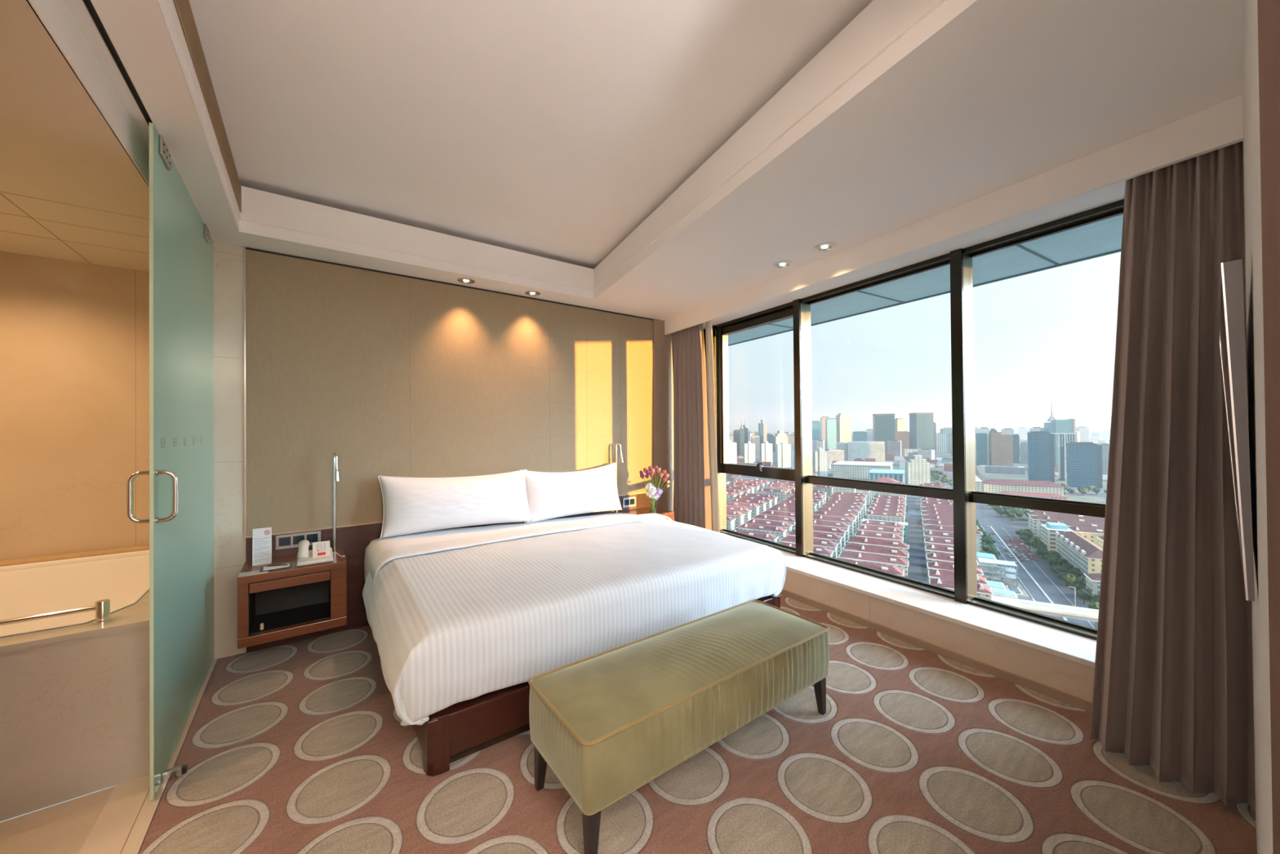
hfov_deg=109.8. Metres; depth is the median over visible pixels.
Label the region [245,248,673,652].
wall
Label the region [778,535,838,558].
apartment block
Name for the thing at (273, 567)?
notepad
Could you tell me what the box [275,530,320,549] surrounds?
switch panel
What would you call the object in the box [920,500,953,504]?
apartment block
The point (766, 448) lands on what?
tower
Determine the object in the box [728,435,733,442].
tower
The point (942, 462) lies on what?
buildings
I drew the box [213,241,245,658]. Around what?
wall pillar
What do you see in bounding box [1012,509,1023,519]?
street tree
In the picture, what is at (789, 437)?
tower
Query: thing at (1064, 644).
window sill
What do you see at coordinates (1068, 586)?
street lamp
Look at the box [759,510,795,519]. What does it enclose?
apartment block
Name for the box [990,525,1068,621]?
road marking
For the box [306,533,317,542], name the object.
switch
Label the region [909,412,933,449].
tower
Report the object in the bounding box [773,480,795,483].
apartment block
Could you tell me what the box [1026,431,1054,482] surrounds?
tower
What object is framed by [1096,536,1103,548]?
apartment block
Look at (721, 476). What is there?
window frame
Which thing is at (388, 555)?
sheet
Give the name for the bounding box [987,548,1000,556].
street tree
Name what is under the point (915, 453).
block
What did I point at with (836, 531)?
apartment block
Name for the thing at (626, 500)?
switch
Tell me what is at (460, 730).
bed
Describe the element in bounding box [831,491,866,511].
apartment block
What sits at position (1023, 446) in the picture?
office block
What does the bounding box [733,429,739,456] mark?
tower
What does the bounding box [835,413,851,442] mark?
tower
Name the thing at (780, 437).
tower
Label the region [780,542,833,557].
apartment block
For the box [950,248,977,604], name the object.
window mullion
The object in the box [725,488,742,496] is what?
apartment block
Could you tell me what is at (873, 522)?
apartment block
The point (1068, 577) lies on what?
street tree
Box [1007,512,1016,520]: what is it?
street tree
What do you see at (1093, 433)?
block
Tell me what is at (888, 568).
apartment block
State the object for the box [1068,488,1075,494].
street tree
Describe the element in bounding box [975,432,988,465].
tower
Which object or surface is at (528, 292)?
recessed light
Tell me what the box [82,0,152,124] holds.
trim
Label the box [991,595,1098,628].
viaduct
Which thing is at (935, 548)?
apartment block
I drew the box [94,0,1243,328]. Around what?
ceiling
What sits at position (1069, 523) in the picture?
apartment block
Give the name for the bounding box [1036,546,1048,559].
street tree
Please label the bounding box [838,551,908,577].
apartment block
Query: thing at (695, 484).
curtain
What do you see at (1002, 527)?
road marking
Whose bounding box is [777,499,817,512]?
apartment block
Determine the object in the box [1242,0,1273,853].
wall
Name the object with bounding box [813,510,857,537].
apartment block
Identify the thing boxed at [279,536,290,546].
switch
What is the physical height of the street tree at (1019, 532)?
9.033 m
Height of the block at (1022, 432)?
98.000 m
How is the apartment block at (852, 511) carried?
on the ground
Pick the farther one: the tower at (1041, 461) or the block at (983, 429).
the block at (983, 429)
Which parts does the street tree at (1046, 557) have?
crown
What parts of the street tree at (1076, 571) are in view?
crown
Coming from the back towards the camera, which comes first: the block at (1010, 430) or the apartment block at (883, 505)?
the block at (1010, 430)
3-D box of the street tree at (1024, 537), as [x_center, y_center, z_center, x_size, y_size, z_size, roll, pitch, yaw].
[323.675,94.596,378.084,7.020,7.283,6.437,0,-1,-43]
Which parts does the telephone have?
coiled cord, dial plate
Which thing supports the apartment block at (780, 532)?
on the ground
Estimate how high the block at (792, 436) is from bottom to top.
80.000 m
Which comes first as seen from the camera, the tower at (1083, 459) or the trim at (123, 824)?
the trim at (123, 824)
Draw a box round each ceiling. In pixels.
[0,0,149,271]
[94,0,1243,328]
[189,0,872,268]
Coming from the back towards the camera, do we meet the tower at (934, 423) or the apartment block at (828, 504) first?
the tower at (934, 423)
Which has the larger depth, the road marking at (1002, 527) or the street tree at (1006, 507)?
the street tree at (1006, 507)
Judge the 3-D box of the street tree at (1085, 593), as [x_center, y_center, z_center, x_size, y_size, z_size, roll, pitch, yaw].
[245.860,93.790,248.047,6.988,8.429,7.621,0,0,-10]
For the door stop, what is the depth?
1.82 m
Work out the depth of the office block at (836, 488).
573.09 m
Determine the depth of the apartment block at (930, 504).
451.97 m
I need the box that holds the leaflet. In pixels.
[238,569,268,577]
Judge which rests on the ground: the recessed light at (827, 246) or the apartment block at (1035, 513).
the apartment block at (1035, 513)
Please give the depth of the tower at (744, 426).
1664.36 m
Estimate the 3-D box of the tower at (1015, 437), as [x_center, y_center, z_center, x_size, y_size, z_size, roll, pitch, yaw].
[1026.288,58.710,1225.982,13.700,78.700,10.900,-1,-1,40]
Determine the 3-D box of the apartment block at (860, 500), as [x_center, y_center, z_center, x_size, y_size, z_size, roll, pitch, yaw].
[228.861,89.116,497.131,37.600,21.550,12.400,-1,0,31]
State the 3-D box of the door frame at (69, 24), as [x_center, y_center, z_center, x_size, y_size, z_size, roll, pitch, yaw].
[-1.821,-1.151,1.607,0.076,0.245,3.720,0,0,-36]
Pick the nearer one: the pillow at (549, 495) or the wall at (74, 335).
the wall at (74, 335)
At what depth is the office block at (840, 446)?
1351.79 m
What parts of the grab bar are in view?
rail, post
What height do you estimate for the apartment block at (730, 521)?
21.550 m
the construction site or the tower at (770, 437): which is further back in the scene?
the tower at (770, 437)
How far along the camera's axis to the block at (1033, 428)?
1976.48 m
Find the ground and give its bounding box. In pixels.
[725,430,1110,604]
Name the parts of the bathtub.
wall trim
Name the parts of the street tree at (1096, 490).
crown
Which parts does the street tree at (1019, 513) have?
crown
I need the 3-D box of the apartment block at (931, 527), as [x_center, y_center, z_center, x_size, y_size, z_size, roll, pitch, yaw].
[242.167,87.966,348.923,37.600,21.550,12.400,-1,0,31]
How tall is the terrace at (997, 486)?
24.100 m
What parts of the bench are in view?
leg, leg, seat, leg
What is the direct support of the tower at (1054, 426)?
on the ground
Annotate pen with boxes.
[266,564,288,566]
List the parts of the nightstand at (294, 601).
panel, drawer, panel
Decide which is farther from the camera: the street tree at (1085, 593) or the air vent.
the street tree at (1085, 593)
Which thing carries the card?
on the nightstand at (294, 601)
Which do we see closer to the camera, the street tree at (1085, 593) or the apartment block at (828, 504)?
the street tree at (1085, 593)
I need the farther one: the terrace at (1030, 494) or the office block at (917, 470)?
the office block at (917, 470)
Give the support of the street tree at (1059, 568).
on the ground
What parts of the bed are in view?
corner post, mattress, corner post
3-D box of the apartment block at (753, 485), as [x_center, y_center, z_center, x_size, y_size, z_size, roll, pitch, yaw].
[148.141,90.827,642.023,43.600,21.550,12.400,-1,0,31]
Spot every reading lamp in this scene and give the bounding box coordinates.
[332,452,339,553]
[614,443,623,512]
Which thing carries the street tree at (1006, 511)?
on the ground
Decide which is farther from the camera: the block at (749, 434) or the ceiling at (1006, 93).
the block at (749, 434)
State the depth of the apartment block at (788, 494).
549.38 m
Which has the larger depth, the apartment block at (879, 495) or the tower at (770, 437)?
the tower at (770, 437)
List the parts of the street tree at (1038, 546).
crown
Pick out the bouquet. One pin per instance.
(652, 492)
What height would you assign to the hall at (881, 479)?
23.100 m
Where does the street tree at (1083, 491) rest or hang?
on the ground
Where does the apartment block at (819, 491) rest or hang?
on the ground
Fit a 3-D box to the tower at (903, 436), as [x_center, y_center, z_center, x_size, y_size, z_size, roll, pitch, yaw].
[1023.356,59.335,1748.808,47.700,84.800,28.600,-1,0,22]
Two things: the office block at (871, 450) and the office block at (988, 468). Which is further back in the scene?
the office block at (871, 450)
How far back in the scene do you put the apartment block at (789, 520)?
394.21 m
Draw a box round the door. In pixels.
[126,122,213,800]
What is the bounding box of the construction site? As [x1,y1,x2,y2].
[976,551,1035,601]
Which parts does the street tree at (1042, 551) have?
crown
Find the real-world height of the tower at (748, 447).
64.575 m
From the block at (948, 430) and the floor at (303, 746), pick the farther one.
the block at (948, 430)
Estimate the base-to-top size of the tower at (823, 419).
159.400 m
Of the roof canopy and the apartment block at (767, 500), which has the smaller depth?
the roof canopy
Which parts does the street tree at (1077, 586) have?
crown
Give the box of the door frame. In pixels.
[1257,0,1279,853]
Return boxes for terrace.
[975,475,982,491]
[982,479,1064,496]
[998,491,1068,506]
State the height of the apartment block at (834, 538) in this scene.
21.550 m
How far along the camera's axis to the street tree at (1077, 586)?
259.95 m
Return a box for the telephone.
[296,539,346,566]
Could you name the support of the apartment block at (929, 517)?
on the ground
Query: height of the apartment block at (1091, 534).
21.550 m
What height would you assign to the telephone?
0.238 m
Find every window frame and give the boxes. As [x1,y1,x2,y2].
[711,324,726,530]
[792,298,813,556]
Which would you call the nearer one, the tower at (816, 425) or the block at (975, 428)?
the tower at (816, 425)
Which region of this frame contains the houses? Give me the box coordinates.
[861,518,907,543]
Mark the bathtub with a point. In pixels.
(74, 691)
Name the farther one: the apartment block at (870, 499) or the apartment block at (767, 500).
the apartment block at (870, 499)
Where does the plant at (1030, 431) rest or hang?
on the tower at (1041, 461)
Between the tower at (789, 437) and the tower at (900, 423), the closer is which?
the tower at (789, 437)
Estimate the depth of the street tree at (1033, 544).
347.76 m
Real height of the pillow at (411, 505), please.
0.451 m
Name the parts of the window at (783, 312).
sash, handle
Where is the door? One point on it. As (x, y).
(180, 473)
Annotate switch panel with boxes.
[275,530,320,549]
[622,496,635,507]
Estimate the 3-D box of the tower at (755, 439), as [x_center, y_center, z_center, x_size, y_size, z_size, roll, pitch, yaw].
[385.414,66.443,1501.546,25.100,78.200,20.100,-1,0,4]
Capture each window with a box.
[702,328,708,440]
[715,301,795,554]
[800,253,954,599]
[963,199,1124,639]
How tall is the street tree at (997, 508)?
9.442 m
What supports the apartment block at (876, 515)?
on the ground
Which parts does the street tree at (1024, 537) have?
crown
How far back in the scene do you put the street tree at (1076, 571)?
279.64 m
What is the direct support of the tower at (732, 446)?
on the ground
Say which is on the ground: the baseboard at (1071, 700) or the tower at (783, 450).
the tower at (783, 450)
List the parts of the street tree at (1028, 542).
crown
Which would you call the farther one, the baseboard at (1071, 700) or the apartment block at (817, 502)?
the apartment block at (817, 502)
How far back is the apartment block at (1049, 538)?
333.62 m
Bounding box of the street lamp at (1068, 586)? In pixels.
[1068,586,1075,606]
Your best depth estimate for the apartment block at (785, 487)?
611.84 m
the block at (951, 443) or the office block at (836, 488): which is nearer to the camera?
the office block at (836, 488)
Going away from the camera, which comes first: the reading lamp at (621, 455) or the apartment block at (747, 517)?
the reading lamp at (621, 455)
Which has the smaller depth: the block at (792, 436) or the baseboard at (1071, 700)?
the baseboard at (1071, 700)
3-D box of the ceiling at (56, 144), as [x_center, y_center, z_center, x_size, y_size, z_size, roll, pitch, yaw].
[-2.554,-1.065,1.067,1.751,0.080,3.720,0,0,-36]
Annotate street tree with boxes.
[981,531,990,537]
[981,536,995,544]
[982,544,997,551]
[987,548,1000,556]
[993,506,1003,514]
[1002,506,1012,509]
[1003,508,1013,517]
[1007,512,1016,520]
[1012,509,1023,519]
[1015,528,1023,536]
[1019,534,1029,543]
[1022,530,1034,539]
[1024,539,1032,548]
[1031,540,1044,553]
[1033,536,1041,541]
[1036,544,1047,555]
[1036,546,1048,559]
[1043,553,1056,565]
[1046,551,1060,557]
[1046,555,1064,566]
[1051,564,1067,573]
[1056,571,1075,586]
[1062,563,1073,571]
[1067,567,1081,583]
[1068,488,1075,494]
[1068,582,1084,595]
[1075,576,1085,588]
[1075,588,1093,604]
[1080,489,1087,495]
[1085,485,1093,491]
[1087,601,1099,609]
[1092,487,1101,494]
[1092,594,1099,603]
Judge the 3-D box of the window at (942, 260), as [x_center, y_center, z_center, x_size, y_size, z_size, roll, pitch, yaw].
[1.832,-0.004,3.558,0.236,2.325,1.236,0,0,-36]
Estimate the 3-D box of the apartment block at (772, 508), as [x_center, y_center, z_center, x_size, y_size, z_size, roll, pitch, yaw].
[143.466,89.450,438.884,37.600,21.550,12.400,-1,0,31]
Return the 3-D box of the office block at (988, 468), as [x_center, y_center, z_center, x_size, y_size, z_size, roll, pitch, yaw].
[777.840,91.356,966.530,74.900,14.100,30.000,-1,-1,39]
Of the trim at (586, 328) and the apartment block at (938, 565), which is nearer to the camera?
the trim at (586, 328)
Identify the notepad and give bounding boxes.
[259,562,291,572]
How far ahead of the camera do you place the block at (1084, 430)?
2483.30 m
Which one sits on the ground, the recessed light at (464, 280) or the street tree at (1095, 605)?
the street tree at (1095, 605)
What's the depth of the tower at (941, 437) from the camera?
1794.34 m
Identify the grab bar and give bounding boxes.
[0,599,112,626]
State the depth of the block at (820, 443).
1528.42 m
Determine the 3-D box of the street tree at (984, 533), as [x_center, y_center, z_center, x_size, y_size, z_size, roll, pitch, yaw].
[291.889,93.505,381.460,9.271,10.063,7.953,0,0,-9]
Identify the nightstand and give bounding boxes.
[236,548,346,648]
[617,506,674,520]
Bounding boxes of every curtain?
[671,320,719,532]
[1089,141,1255,812]
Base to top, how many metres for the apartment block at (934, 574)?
21.550 m
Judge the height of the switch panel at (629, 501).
0.096 m
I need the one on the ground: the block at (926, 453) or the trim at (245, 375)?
the block at (926, 453)
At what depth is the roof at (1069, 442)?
727.82 m
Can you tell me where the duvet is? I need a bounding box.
[362,518,786,725]
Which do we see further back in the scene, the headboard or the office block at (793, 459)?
the office block at (793, 459)
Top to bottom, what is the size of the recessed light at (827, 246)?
0.006 m
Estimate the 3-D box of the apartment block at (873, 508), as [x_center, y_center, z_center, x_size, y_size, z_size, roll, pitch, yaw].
[237.686,88.594,433.396,31.600,21.550,12.400,-1,0,31]
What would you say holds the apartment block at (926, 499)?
on the ground
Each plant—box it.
[1030,431,1047,432]
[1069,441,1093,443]
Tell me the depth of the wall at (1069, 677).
2.69 m
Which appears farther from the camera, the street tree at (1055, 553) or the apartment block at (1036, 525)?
the apartment block at (1036, 525)
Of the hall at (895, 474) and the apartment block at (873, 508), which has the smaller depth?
the apartment block at (873, 508)
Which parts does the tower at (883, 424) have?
lid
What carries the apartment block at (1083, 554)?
on the ground
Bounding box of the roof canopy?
[728,214,1123,346]
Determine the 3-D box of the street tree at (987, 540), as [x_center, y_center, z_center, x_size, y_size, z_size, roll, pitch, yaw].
[281.641,93.444,363.672,9.817,10.115,8.421,-1,0,11]
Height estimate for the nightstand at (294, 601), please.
0.407 m
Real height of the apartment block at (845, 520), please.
21.550 m
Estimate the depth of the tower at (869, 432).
2387.58 m
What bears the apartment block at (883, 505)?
on the ground
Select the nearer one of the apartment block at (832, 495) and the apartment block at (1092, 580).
the apartment block at (1092, 580)
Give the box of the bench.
[528,600,829,853]
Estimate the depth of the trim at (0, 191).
2.24 m
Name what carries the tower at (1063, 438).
on the ground
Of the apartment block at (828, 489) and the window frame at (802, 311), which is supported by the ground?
the apartment block at (828, 489)
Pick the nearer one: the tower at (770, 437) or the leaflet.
the leaflet
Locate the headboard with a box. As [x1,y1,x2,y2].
[246,492,653,653]
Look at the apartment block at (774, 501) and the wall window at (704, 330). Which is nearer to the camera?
the wall window at (704, 330)
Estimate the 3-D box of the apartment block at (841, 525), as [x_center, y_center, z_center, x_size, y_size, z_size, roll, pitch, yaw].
[154.093,88.913,375.230,37.600,21.550,12.400,-1,0,31]
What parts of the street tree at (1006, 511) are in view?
crown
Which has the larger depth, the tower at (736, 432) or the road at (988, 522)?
the tower at (736, 432)
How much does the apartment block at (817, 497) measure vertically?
21.550 m
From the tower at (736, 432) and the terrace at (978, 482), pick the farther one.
the tower at (736, 432)
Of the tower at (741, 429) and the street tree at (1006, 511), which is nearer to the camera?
the street tree at (1006, 511)
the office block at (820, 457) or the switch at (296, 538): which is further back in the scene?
the office block at (820, 457)
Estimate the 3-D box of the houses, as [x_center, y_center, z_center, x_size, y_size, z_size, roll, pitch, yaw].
[213.327,91.042,392.029,35.200,16.500,13.200,-1,0,31]
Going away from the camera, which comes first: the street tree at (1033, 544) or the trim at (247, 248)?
the trim at (247, 248)
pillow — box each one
[377,469,533,538]
[520,462,622,524]
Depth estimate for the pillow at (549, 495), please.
4.00 m
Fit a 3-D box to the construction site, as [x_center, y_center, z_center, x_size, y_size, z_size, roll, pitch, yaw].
[221.503,91.704,274.951,21.000,13.400,96.000,-1,0,31]
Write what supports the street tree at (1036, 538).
on the ground
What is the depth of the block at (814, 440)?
1737.43 m
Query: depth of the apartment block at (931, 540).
312.50 m
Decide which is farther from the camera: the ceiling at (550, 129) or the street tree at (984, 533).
the street tree at (984, 533)
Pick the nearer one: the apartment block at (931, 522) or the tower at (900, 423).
the apartment block at (931, 522)
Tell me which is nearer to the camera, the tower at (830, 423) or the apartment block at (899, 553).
the apartment block at (899, 553)
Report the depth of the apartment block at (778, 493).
568.90 m
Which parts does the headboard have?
trim, panel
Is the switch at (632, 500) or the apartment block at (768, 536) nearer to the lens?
the switch at (632, 500)
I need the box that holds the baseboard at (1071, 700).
[779,588,1092,712]
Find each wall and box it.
[0,250,149,560]
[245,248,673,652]
[782,569,1094,702]
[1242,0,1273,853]
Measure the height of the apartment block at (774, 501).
21.550 m
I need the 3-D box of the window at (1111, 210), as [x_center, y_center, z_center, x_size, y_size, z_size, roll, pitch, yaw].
[2.507,-0.017,2.438,0.238,2.325,1.261,0,0,-36]
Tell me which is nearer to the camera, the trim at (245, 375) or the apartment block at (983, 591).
the trim at (245, 375)
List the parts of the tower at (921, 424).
lid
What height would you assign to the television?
0.702 m
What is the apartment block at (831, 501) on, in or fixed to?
on the ground
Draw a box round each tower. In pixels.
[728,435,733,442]
[728,440,737,463]
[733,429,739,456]
[739,420,744,455]
[742,421,747,443]
[743,440,755,462]
[751,435,759,458]
[758,418,766,456]
[760,440,773,464]
[767,434,773,447]
[773,430,787,452]
[776,441,791,467]
[787,434,794,449]
[812,421,821,439]
[820,416,829,448]
[825,417,836,448]
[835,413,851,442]
[853,431,866,441]
[866,429,873,441]
[872,413,894,453]
[894,417,905,439]
[895,431,909,453]
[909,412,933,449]
[933,422,936,452]
[936,432,947,452]
[947,432,952,453]
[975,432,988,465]
[988,428,1013,466]
[1013,434,1019,462]
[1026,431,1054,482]
[1040,403,1075,469]
[1053,433,1075,480]
[1066,441,1102,488]
[1101,444,1109,474]
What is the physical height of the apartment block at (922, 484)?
21.550 m
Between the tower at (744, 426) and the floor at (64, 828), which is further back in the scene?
the tower at (744, 426)
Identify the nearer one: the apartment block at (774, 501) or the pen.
the pen
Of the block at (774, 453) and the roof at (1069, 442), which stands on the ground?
the block at (774, 453)
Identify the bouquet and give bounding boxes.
[639,465,670,512]
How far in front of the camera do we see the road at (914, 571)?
379.06 m
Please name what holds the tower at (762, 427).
on the ground
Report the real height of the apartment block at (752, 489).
21.550 m
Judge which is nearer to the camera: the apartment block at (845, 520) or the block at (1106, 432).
the apartment block at (845, 520)
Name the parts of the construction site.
concrete frame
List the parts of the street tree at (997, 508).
crown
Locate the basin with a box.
[0,554,149,638]
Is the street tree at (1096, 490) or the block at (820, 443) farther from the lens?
the block at (820, 443)
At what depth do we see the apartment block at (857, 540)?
309.00 m
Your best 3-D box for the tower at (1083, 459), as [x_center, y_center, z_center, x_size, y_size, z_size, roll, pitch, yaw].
[720.906,60.844,729.695,39.100,72.800,20.000,-1,0,35]
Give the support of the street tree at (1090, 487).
on the ground
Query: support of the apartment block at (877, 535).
on the ground
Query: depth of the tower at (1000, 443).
1086.20 m
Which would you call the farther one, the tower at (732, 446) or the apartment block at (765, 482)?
the tower at (732, 446)
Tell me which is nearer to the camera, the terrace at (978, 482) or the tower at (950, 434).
the terrace at (978, 482)
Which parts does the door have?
handle, hanger plate, handle, glass panel, hanger plate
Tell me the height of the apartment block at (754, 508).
21.550 m
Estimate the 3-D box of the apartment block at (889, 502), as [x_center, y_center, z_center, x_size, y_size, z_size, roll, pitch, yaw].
[262.496,88.666,474.487,31.600,21.550,12.400,-1,0,31]
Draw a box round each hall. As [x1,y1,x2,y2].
[831,461,893,479]
[868,468,904,483]
[872,476,900,493]
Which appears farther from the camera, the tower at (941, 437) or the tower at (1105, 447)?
the tower at (941, 437)
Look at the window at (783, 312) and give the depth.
4.81 m
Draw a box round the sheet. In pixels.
[368,513,671,582]
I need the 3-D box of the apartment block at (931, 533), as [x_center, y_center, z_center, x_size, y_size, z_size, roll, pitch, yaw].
[225.143,87.998,332.334,25.600,21.550,12.400,-1,0,31]
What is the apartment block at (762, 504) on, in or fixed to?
on the ground
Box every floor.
[0,786,115,853]
[138,593,1257,853]
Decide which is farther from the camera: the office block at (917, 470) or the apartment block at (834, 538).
the office block at (917, 470)
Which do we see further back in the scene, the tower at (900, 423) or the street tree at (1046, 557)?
the tower at (900, 423)
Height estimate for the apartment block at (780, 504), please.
21.550 m
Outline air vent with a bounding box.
[171,0,241,215]
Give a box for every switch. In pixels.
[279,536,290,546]
[293,534,304,544]
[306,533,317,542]
[624,498,629,505]
[630,498,634,504]
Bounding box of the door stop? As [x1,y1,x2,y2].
[161,764,187,782]
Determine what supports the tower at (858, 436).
on the ground
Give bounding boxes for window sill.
[733,536,1096,667]
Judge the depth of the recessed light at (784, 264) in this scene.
3.27 m
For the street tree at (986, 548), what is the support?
on the ground
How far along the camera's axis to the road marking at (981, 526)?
298.62 m
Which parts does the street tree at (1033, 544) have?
crown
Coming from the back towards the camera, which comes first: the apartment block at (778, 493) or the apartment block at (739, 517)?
the apartment block at (778, 493)
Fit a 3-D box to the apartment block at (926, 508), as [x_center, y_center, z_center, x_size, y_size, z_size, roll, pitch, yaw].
[291.786,88.109,431.105,37.600,21.550,12.400,-1,0,31]
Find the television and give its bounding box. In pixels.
[1218,258,1254,601]
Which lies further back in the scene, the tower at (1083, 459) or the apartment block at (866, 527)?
the tower at (1083, 459)
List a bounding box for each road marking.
[981,525,1033,598]
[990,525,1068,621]
[1002,527,1093,627]
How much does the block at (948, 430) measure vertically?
98.000 m
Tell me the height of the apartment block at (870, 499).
21.550 m
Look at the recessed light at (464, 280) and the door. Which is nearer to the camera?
the door
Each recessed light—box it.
[457,277,475,284]
[524,290,540,295]
[773,260,791,267]
[813,242,835,251]
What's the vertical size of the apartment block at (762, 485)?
21.550 m
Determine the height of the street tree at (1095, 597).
10.013 m
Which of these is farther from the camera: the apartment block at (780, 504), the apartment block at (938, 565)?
the apartment block at (780, 504)
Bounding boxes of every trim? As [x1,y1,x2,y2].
[0,191,149,263]
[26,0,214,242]
[78,657,217,853]
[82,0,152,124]
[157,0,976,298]
[244,246,246,537]
[245,247,653,319]
[409,328,653,471]
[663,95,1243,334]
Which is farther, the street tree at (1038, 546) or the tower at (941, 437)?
the tower at (941, 437)
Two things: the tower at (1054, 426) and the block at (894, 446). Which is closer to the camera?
the tower at (1054, 426)
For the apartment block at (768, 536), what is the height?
21.550 m
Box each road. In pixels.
[865,510,1028,527]
[907,494,922,581]
[975,502,1094,627]
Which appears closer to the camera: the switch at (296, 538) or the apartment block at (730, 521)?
the switch at (296, 538)
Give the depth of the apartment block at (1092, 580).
252.08 m
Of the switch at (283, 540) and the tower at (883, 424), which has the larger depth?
the tower at (883, 424)
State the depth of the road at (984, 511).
304.14 m
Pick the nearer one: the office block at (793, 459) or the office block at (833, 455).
the office block at (793, 459)
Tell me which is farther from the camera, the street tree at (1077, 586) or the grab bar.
the street tree at (1077, 586)
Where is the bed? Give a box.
[364,512,780,776]
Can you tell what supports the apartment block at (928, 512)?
on the ground
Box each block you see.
[725,484,755,493]
[725,485,750,493]
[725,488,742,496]
[725,491,737,501]
[726,501,759,518]
[726,506,751,524]
[726,510,744,529]
[726,515,735,530]
[729,480,764,488]
[729,482,759,493]
[729,498,766,513]
[732,495,772,510]
[733,529,778,542]
[736,523,786,542]
[737,478,769,488]
[740,493,777,506]
[744,518,792,536]
[747,432,752,440]
[751,514,795,530]
[755,488,787,503]
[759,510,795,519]
[765,484,795,492]
[766,506,795,512]
[767,482,795,487]
[772,502,795,507]
[773,451,776,462]
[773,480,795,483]
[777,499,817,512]
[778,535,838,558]
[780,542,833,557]
[783,491,822,499]
[783,497,821,509]
[786,529,842,558]
[789,488,826,504]
[789,493,824,507]
[791,435,794,449]
[791,448,795,468]
[793,524,846,552]
[812,438,823,451]
[812,484,833,497]
[813,447,827,476]
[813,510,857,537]
[813,514,853,537]
[813,519,849,545]
[816,440,824,451]
[816,506,859,532]
[820,502,862,526]
[824,499,864,520]
[827,449,844,464]
[827,494,865,500]
[827,497,866,519]
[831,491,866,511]
[834,486,856,493]
[836,442,847,461]
[837,558,903,576]
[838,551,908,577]
[842,543,908,573]
[846,536,909,551]
[847,441,884,462]
[854,530,903,542]
[856,488,870,505]
[857,524,903,542]
[860,520,904,542]
[865,511,905,522]
[867,506,905,515]
[869,490,871,502]
[869,502,905,522]
[871,497,905,503]
[871,500,906,515]
[873,494,906,501]
[876,491,906,507]
[884,481,905,484]
[887,440,901,456]
[903,448,920,456]
[905,454,930,484]
[907,451,918,458]
[917,448,934,459]
[919,483,946,488]
[920,497,953,502]
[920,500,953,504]
[920,502,953,507]
[920,506,953,527]
[921,510,953,533]
[921,514,953,539]
[922,519,978,536]
[923,524,982,552]
[923,530,953,557]
[924,536,953,568]
[924,543,954,577]
[926,551,978,582]
[927,560,983,583]
[928,568,988,586]
[928,577,993,599]
[940,427,952,433]
[951,443,976,457]
[974,426,978,438]
[977,426,990,434]
[981,465,1024,474]
[1001,427,1015,435]
[1017,426,1027,439]
[1019,442,1027,464]
[1026,511,1105,530]
[1028,509,1050,512]
[1030,426,1042,431]
[1030,515,1104,539]
[1039,520,1104,538]
[1040,521,1074,555]
[1054,531,1102,577]
[1068,525,1104,546]
[1075,430,1079,441]
[1076,426,1088,440]
[1083,573,1101,602]
[1090,431,1100,437]
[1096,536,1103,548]
[1102,428,1110,438]
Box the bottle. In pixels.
[259,622,263,630]
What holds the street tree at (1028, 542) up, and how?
on the ground
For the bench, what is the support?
on the floor at (303, 746)
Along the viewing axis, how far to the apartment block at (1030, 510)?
425.36 m
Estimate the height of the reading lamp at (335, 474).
0.686 m
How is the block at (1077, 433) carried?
on the ground
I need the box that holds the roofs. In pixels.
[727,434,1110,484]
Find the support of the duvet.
on the bed
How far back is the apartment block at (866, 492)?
573.92 m
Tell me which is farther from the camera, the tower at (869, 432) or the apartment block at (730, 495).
the tower at (869, 432)
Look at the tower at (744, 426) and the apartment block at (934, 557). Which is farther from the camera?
the tower at (744, 426)
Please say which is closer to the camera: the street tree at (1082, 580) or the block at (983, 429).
the street tree at (1082, 580)
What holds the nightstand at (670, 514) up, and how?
attached to the headboard
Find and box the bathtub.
[0,544,149,821]
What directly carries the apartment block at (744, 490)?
on the ground
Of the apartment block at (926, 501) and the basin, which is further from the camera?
the apartment block at (926, 501)
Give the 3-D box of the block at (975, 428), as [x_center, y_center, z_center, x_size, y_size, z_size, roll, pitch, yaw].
[2852.750,51.321,3819.461,19.804,98.000,44.669,0,-1,-40]
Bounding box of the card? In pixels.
[252,527,271,565]
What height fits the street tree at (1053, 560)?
10.037 m
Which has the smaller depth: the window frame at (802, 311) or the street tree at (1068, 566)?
the window frame at (802, 311)
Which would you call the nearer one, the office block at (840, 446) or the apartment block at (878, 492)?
the apartment block at (878, 492)
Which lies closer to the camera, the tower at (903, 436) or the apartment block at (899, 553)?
the apartment block at (899, 553)
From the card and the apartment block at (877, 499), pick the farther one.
the apartment block at (877, 499)

